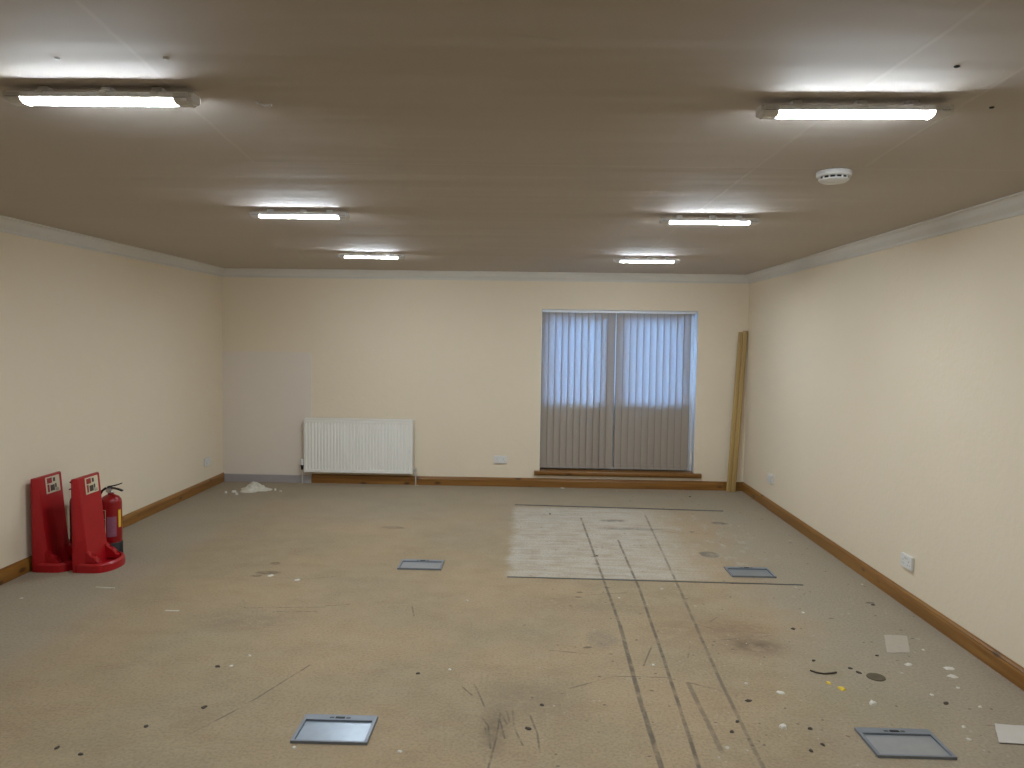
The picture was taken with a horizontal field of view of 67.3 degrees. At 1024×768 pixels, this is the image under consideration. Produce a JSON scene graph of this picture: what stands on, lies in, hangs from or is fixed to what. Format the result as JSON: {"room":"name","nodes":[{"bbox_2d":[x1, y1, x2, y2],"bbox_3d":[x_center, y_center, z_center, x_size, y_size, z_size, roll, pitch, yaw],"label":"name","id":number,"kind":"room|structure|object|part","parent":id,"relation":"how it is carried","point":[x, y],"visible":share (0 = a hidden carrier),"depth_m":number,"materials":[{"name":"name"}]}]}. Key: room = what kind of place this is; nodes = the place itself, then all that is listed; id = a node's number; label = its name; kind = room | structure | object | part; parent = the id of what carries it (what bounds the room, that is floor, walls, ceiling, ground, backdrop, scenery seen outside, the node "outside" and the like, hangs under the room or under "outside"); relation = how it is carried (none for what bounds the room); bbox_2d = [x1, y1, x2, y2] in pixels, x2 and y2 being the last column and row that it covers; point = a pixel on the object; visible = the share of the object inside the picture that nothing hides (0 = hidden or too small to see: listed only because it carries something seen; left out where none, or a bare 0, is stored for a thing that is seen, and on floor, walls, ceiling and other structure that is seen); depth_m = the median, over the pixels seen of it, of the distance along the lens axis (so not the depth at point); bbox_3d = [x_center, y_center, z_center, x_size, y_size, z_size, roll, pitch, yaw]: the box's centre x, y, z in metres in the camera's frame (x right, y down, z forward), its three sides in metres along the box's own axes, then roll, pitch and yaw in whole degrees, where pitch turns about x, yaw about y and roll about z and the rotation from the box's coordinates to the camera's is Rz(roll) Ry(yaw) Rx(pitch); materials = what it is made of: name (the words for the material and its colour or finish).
{"room":"empty office room","nodes":[
{"label":"empty office room","id":0,"kind":"room"},
{"bbox_2d":[0,232,222,568],"bbox_3d":[-3.471,0.183,3.815,0.200,2.400,10.441,1,3,1],"label":"wall","id":1,"kind":"structure","parent":0,"point":[111,365],"depth_m":6.22,"materials":[{"name":"beige paint"}]},
{"bbox_2d":[0,472,223,584],"bbox_3d":[-3.380,1.337,3.804,0.018,0.100,9.891,1,3,1],"label":"baseboard","id":2,"kind":"structure","parent":1,"relation":"attached to","point":[8,573],"depth_m":6.96,"materials":[{"name":"brown wood"}]},
{"bbox_2d":[204,457,210,466],"bbox_3d":[-3.275,0.835,8.276,0.022,0.086,0.146,1,3,1],"label":"wall socket","id":3,"kind":"object","parent":1,"relation":"attached to","point":[207,461],"visible":1,"depth_m":8.25,"materials":[{"name":"white plastic"}]},
{"bbox_2d":[222,277,749,481],"bbox_3d":[-0.325,-0.057,8.761,5.871,2.400,0.300,1,3,1],"label":"wall","id":4,"kind":"structure","parent":0,"point":[460,359],"depth_m":8.61,"materials":[{"name":"beige paint"}]},
{"bbox_2d":[222,351,311,474],"bbox_3d":[-2.763,0.331,8.685,1.012,1.393,0.006,1,3,1],"label":"wall patch","id":5,"kind":"object","parent":4,"relation":"attached to","point":[267,396],"depth_m":8.68,"materials":[{"name":"paint"}]},
{"bbox_2d":[224,473,310,482],"bbox_3d":[-2.767,1.068,8.720,0.990,0.088,0.020,1,3,1],"label":"trim","id":6,"kind":"structure","parent":4,"relation":"attached to","point":[227,477],"depth_m":8.71,"materials":[{"name":"grey paint"}]},
{"bbox_2d":[300,418,416,485],"bbox_3d":[-1.720,0.760,8.639,1.319,0.742,0.100,1,3,1],"label":"radiator","id":7,"kind":"object","parent":4,"relation":"attached to","point":[331,445],"visible":1,"depth_m":8.60,"materials":[{"name":"metal"}]},
{"bbox_3d":[-1.718,0.700,8.607,1.216,0.527,0.033,1,3,1],"label":"panel","id":8,"kind":"part","parent":7,"relation":"part of","materials":[{"name":"metal"}]},
{"bbox_2d":[304,418,413,420],"bbox_3d":[-1.713,0.396,8.606,1.224,0.010,0.076,1,3,1],"label":"grille","id":9,"kind":"object","parent":7,"relation":"attached to","point":[305,419],"depth_m":8.58,"materials":[{"name":"metal"}]},
{"bbox_2d":[494,456,506,463],"bbox_3d":[-0.132,0.851,8.648,0.146,0.086,0.022,1,3,1],"label":"wall socket","id":10,"kind":"object","parent":4,"relation":"attached to","point":[497,459],"visible":1,"depth_m":8.64,"materials":[{"name":"white plastic"}]},
{"bbox_2d":[311,474,742,490],"bbox_3d":[0.160,1.108,8.658,4.861,0.100,0.018,1,3,1],"label":"baseboard","id":11,"kind":"structure","parent":4,"relation":"attached to","point":[315,478],"depth_m":8.65,"materials":[{"name":"brown wood"}]},
{"bbox_2d":[540,468,692,472],"bbox_3d":[1.174,0.988,8.712,1.724,0.018,0.149,1,3,1],"label":"trim","id":12,"kind":"structure","parent":4,"relation":"attached to","point":[541,469],"depth_m":8.70,"materials":[{"name":"brown wood"}]},
{"bbox_2d":[534,470,701,477],"bbox_3d":[1.180,1.013,8.611,1.864,0.048,0.056,1,3,1],"label":"trim","id":13,"kind":"structure","parent":4,"relation":"attached to","point":[556,473],"depth_m":8.59,"materials":[{"name":"brown wood"}]},
{"bbox_2d":[539,309,697,472],"bbox_3d":[1.188,0.077,8.693,1.730,1.812,0.214,1,3,1],"label":"window","id":14,"kind":"structure","parent":4,"relation":"in","point":[694,335],"depth_m":8.70,"materials":[{"name":"white plastic"}]},
{"bbox_2d":[540,309,696,469],"bbox_3d":[1.185,0.068,8.639,1.717,1.779,0.042,1,3,1],"label":"vertical blind","id":15,"kind":"object","parent":14,"relation":"attached to","point":[652,383],"visible":1,"depth_m":8.64,"materials":[{"name":"white fabric"}]},
{"bbox_3d":[1.147,0.951,8.684,1.579,0.008,0.006,1,3,1],"label":"chain","id":16,"kind":"part","parent":15,"relation":"part of","materials":[{"name":"white plastic"}]},
{"bbox_3d":[2.020,-0.009,8.605,0.016,1.550,0.003,1,3,1],"label":"pull cord","id":17,"kind":"part","parent":15,"relation":"part of","materials":[{"name":"white plastic"}]},
{"bbox_2d":[726,332,742,491],"bbox_3d":[2.468,0.311,8.520,0.163,1.774,0.039,-1,4,-31],"label":"trim","id":18,"kind":"structure","parent":4,"relation":"attached to","point":[740,334],"depth_m":8.51,"materials":[{"name":"brown wood"}]},
{"bbox_2d":[731,331,747,491],"bbox_3d":[2.520,0.304,8.519,0.161,1.789,0.040,-1,4,-32],"label":"trim","id":19,"kind":"structure","parent":4,"relation":"attached to","point":[745,333],"depth_m":8.51,"materials":[{"name":"brown wood"}]},
{"bbox_2d":[0,0,1023,274],"bbox_3d":[-0.418,-1.042,3.677,6.271,0.150,10.441,1,3,1],"label":"ceiling","id":20,"kind":"structure","parent":0,"point":[451,135],"depth_m":2.71,"materials":[{"name":"paint"}]},
{"bbox_2d":[2,86,199,107],"bbox_3d":[-1.250,-0.876,2.344,0.576,0.052,0.072,1,3,1],"label":"light","id":21,"kind":"object","parent":20,"relation":"attached to","point":[43,95],"visible":1,"depth_m":2.32,"materials":[{"name":"plastic"}]},
{"bbox_2d":[21,97,176,105],"bbox_3d":[-1.250,-0.858,2.345,0.468,0.013,0.056,1,3,1],"label":"diffuser","id":22,"kind":"object","parent":21,"relation":"attached to","point":[25,101],"depth_m":2.32,"materials":[{"name":"white plastic"}]},
{"bbox_2d":[255,101,271,106],"bbox_3d":[-0.795,-0.895,2.461,0.053,0.015,0.016,1,3,1],"label":"plug","id":23,"kind":"object","parent":20,"relation":"attached to","point":[257,102],"visible":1,"depth_m":2.46,"materials":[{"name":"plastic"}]},
{"bbox_2d":[250,209,349,218],"bbox_3d":[-1.251,-1.003,4.539,0.576,0.052,0.072,1,3,2],"label":"light","id":24,"kind":"object","parent":20,"relation":"attached to","point":[329,214],"visible":1,"depth_m":4.51,"materials":[{"name":"white plastic"}]},
{"bbox_2d":[259,215,338,218],"bbox_3d":[-1.251,-0.985,4.540,0.468,0.013,0.056,1,3,2],"label":"diffuser","id":25,"kind":"object","parent":24,"relation":"attached to","point":[260,216],"depth_m":4.52,"materials":[{"name":"white plastic"}]},
{"bbox_2d":[338,252,404,258],"bbox_3d":[-1.236,-1.131,6.776,0.576,0.052,0.072,1,3,1],"label":"light","id":26,"kind":"object","parent":20,"relation":"attached to","point":[351,255],"visible":1,"depth_m":6.75,"materials":[{"name":"white plastic"}]},
{"bbox_2d":[345,256,397,258],"bbox_3d":[-1.236,-1.114,6.777,0.468,0.013,0.056,1,3,1],"label":"diffuser","id":27,"kind":"object","parent":26,"relation":"attached to","point":[379,257],"depth_m":6.75,"materials":[{"name":"white plastic"}]},
{"bbox_2d":[614,257,679,262],"bbox_3d":[1.193,-1.098,6.803,0.576,0.052,0.073,1,3,2],"label":"light","id":28,"kind":"object","parent":20,"relation":"attached to","point":[626,259],"visible":1,"depth_m":6.78,"materials":[{"name":"white plastic"}]},
{"bbox_2d":[621,261,673,262],"bbox_3d":[1.193,-1.080,6.804,0.468,0.013,0.056,1,3,2],"label":"diffuser","id":29,"kind":"object","parent":28,"relation":"attached to","point":[621,261],"depth_m":6.78,"materials":[{"name":"white plastic"}]},
{"bbox_2d":[659,215,758,224],"bbox_3d":[1.161,-0.968,4.537,0.576,0.052,0.072,1,3,2],"label":"light","id":30,"kind":"object","parent":20,"relation":"attached to","point":[738,220],"visible":1,"depth_m":4.51,"materials":[{"name":"white plastic"}]},
{"bbox_2d":[669,221,749,224],"bbox_3d":[1.160,-0.950,4.538,0.468,0.013,0.056,1,3,2],"label":"diffuser","id":31,"kind":"object","parent":30,"relation":"attached to","point":[670,222],"depth_m":4.52,"materials":[{"name":"white plastic"}]},
{"bbox_2d":[816,168,851,184],"bbox_3d":[1.394,-0.896,3.329,0.144,0.050,0.144,1,3,1],"label":"smoke detector","id":32,"kind":"object","parent":20,"relation":"attached to","point":[831,176],"visible":1,"depth_m":3.28,"materials":[{"name":"white plastic"}]},
{"bbox_2d":[818,174,849,179],"bbox_3d":[1.394,-0.890,3.329,0.126,0.013,0.124,1,3,1],"label":"vent","id":33,"kind":"object","parent":32,"relation":"attached to","point":[820,176],"depth_m":3.28,"materials":[{"name":"white plastic"}]},
{"bbox_2d":[756,99,953,119],"bbox_3d":[1.049,-0.844,2.365,0.576,0.052,0.073,1,3,2],"label":"light","id":34,"kind":"object","parent":20,"relation":"attached to","point":[860,109],"visible":1,"depth_m":2.34,"materials":[{"name":"white plastic"}]},
{"bbox_2d":[777,111,934,118],"bbox_3d":[1.049,-0.826,2.366,0.468,0.013,0.056,1,3,2],"label":"diffuser","id":35,"kind":"object","parent":34,"relation":"attached to","point":[780,114],"depth_m":2.35,"materials":[{"name":"white plastic"}]},
{"bbox_2d":[0,481,1023,767],"bbox_3d":[-0.455,1.503,3.824,6.271,0.150,10.441,1,3,1],"label":"floor","id":36,"kind":"structure","parent":0,"point":[84,667],"depth_m":4.18,"materials":[{"name":"beige concrete"}]},
{"bbox_2d":[31,471,71,572],"bbox_3d":[-3.179,0.968,5.456,0.250,0.651,0.340,1,3,1],"label":"stand","id":37,"kind":"object","parent":36,"relation":"on","point":[51,545],"visible":0.82,"depth_m":5.36,"materials":[{"name":"red plastic"}]},
{"bbox_2d":[35,558,71,572],"bbox_3d":[-3.173,1.262,5.473,0.230,0.062,0.340,1,3,1],"label":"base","id":38,"kind":"object","parent":37,"relation":"on","point":[57,565],"depth_m":5.31,"materials":[{"name":"red plastic"}]},
{"bbox_2d":[69,481,71,542],"bbox_3d":[-3.229,1.003,5.760,0.154,0.545,0.154,-2,4,-40],"label":"fire extinguisher","id":39,"kind":"object","parent":36,"relation":"on","point":[70,481],"visible":0.02,"depth_m":5.70,"materials":[{"name":"red metal"}]},
{"bbox_2d":[71,472,124,572],"bbox_3d":[-2.903,0.972,5.457,0.250,0.651,0.340,1,3,1],"label":"stand","id":40,"kind":"object","parent":36,"relation":"on","point":[91,551],"visible":1,"depth_m":5.37,"materials":[{"name":"red plastic"}]},
{"bbox_2d":[75,552,124,572],"bbox_3d":[-2.897,1.266,5.473,0.230,0.062,0.340,1,3,1],"label":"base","id":41,"kind":"object","parent":40,"relation":"on","point":[106,561],"depth_m":5.35,"materials":[{"name":"red plastic"}]},
{"bbox_2d":[101,483,122,551],"bbox_3d":[-2.999,1.007,5.755,0.154,0.545,0.154,-2,4,-39],"label":"fire extinguisher","id":42,"kind":"object","parent":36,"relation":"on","point":[111,502],"visible":0.56,"depth_m":5.71,"materials":[{"name":"red metal"}]},
{"bbox_2d":[240,482,271,492],"bbox_3d":[-2.763,1.091,8.248,0.364,0.097,0.298,1,3,1],"label":"heap","id":43,"kind":"object","parent":36,"relation":"on","point":[253,487],"visible":1,"depth_m":8.21,"materials":[{"name":"white"}]},
{"bbox_2d":[290,714,377,744],"bbox_3d":[-0.743,1.450,3.236,0.314,0.014,0.224,1,3,1],"label":"box","id":44,"kind":"object","parent":36,"relation":"on","point":[333,729],"visible":1,"depth_m":3.23,"materials":[{"name":"metal"}]},
{"bbox_3d":[-0.743,1.456,3.219,0.284,0.004,0.167,1,3,1],"label":"lid","id":45,"kind":"part","parent":44,"relation":"part of","materials":[{"name":"metal"}]},
{"bbox_2d":[397,559,443,569],"bbox_3d":[-0.661,1.315,5.604,0.314,0.014,0.224,1,3,1],"label":"box","id":46,"kind":"object","parent":36,"relation":"on","point":[405,564],"visible":1,"depth_m":5.61,"materials":[{"name":"metal"}]},
{"bbox_3d":[-0.662,1.321,5.587,0.284,0.004,0.167,1,3,1],"label":"lid","id":47,"kind":"part","parent":46,"relation":"part of","materials":[{"name":"grey metal"}]},
{"bbox_2d":[515,504,722,510],"bbox_3d":[1.053,1.229,7.638,2.052,0.002,0.039,1,3,4],"label":"strip","id":48,"kind":"object","parent":36,"relation":"on","point":[515,504],"visible":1,"depth_m":7.63,"materials":[{"name":"metal"}]},
{"bbox_2d":[507,576,802,584],"bbox_3d":[0.982,1.361,5.321,2.034,0.002,0.024,1,3,2],"label":"strip","id":49,"kind":"object","parent":36,"relation":"on","point":[507,576],"visible":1,"depth_m":5.32,"materials":[{"name":"metal"}]},
{"bbox_2d":[724,566,776,577],"bbox_3d":[1.712,1.353,5.538,0.314,0.014,0.224,1,3,1],"label":"box","id":50,"kind":"object","parent":36,"relation":"on","point":[746,572],"visible":1,"depth_m":5.53,"materials":[{"name":"metal"}]},
{"bbox_3d":[1.711,1.359,5.521,0.284,0.004,0.167,1,3,1],"label":"lid","id":51,"kind":"part","parent":50,"relation":"part of","materials":[{"name":"metal"}]},
{"bbox_2d":[779,723,786,728],"bbox_3d":[1.169,1.475,3.317,0.031,0.012,0.035,1,3,1],"label":"lump","id":52,"kind":"object","parent":36,"relation":"on","point":[782,726],"visible":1,"depth_m":3.31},
{"bbox_2d":[810,670,836,673],"bbox_3d":[1.569,1.450,3.866,0.131,0.009,0.035,1,3,9],"label":"wire","id":53,"kind":"object","parent":36,"relation":"on","point":[810,670],"visible":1,"depth_m":3.86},
{"bbox_2d":[869,700,877,705],"bbox_3d":[1.666,1.468,3.545,0.039,0.014,0.034,1,3,1],"label":"lump","id":54,"kind":"object","parent":36,"relation":"on","point":[871,702],"visible":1,"depth_m":3.54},
{"bbox_2d":[866,673,885,680],"bbox_3d":[1.812,1.458,3.827,0.090,0.005,0.090,1,3,1],"label":"round cap","id":55,"kind":"object","parent":36,"relation":"on","point":[873,676],"visible":1,"depth_m":3.82,"materials":[{"name":"gold metal"}]},
{"bbox_2d":[884,635,909,652],"bbox_3d":[2.133,1.439,4.256,0.121,0.003,0.318,2,4,23],"label":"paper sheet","id":56,"kind":"object","parent":36,"relation":"on","point":[894,643],"visible":1,"depth_m":4.25,"materials":[{"name":"white paper"}]},
{"bbox_2d":[854,727,956,759],"bbox_3d":[1.625,1.488,3.189,0.314,0.014,0.224,1,3,1],"label":"box","id":57,"kind":"object","parent":36,"relation":"on","point":[897,743],"visible":1,"depth_m":3.18,"materials":[{"name":"metal"}]},
{"bbox_3d":[1.625,1.493,3.172,0.284,0.004,0.167,1,3,1],"label":"lid","id":58,"kind":"part","parent":57,"relation":"part of","materials":[{"name":"grey metal"}]},
{"bbox_2d":[995,723,1023,743],"bbox_3d":[2.246,1.494,3.271,0.416,0.008,0.170,1,3,5],"label":"paper sheet","id":59,"kind":"object","parent":36,"relation":"on","point":[1005,733],"visible":1,"depth_m":3.29,"materials":[{"name":"white paper"}]},
{"bbox_2d":[743,214,1023,667],"bbox_3d":[2.598,0.278,3.686,0.200,2.400,10.441,1,3,1],"label":"wall","id":60,"kind":"structure","parent":0,"point":[885,388],"depth_m":4.84,"materials":[{"name":"beige paint"}]},
{"bbox_2d":[0,191,1023,283],"bbox_3d":[-0.421,-0.916,3.609,5.871,0.095,9.891,1,3,1],"label":"trim","id":61,"kind":"structure","parent":60,"relation":"attached to","point":[1012,205],"depth_m":6.86,"materials":[{"name":"paint"}]},
{"bbox_2d":[767,473,773,484],"bbox_3d":[2.561,0.942,7.631,0.022,0.086,0.146,1,3,1],"label":"wall socket","id":62,"kind":"object","parent":60,"relation":"attached to","point":[770,477],"visible":1,"depth_m":7.60,"materials":[{"name":"white plastic"}]},
{"bbox_2d":[742,482,1023,690],"bbox_3d":[2.471,1.429,3.679,0.018,0.100,9.891,1,3,1],"label":"baseboard","id":63,"kind":"structure","parent":60,"relation":"attached to","point":[1003,665],"depth_m":4.81,"materials":[{"name":"brown wood"}]},
{"bbox_2d":[900,552,913,571],"bbox_3d":[2.499,1.124,4.866,0.022,0.086,0.142,1,3,1],"label":"wall socket","id":64,"kind":"object","parent":60,"relation":"attached to","point":[907,561],"visible":1,"depth_m":4.85,"materials":[{"name":"white plastic"}]}
]}

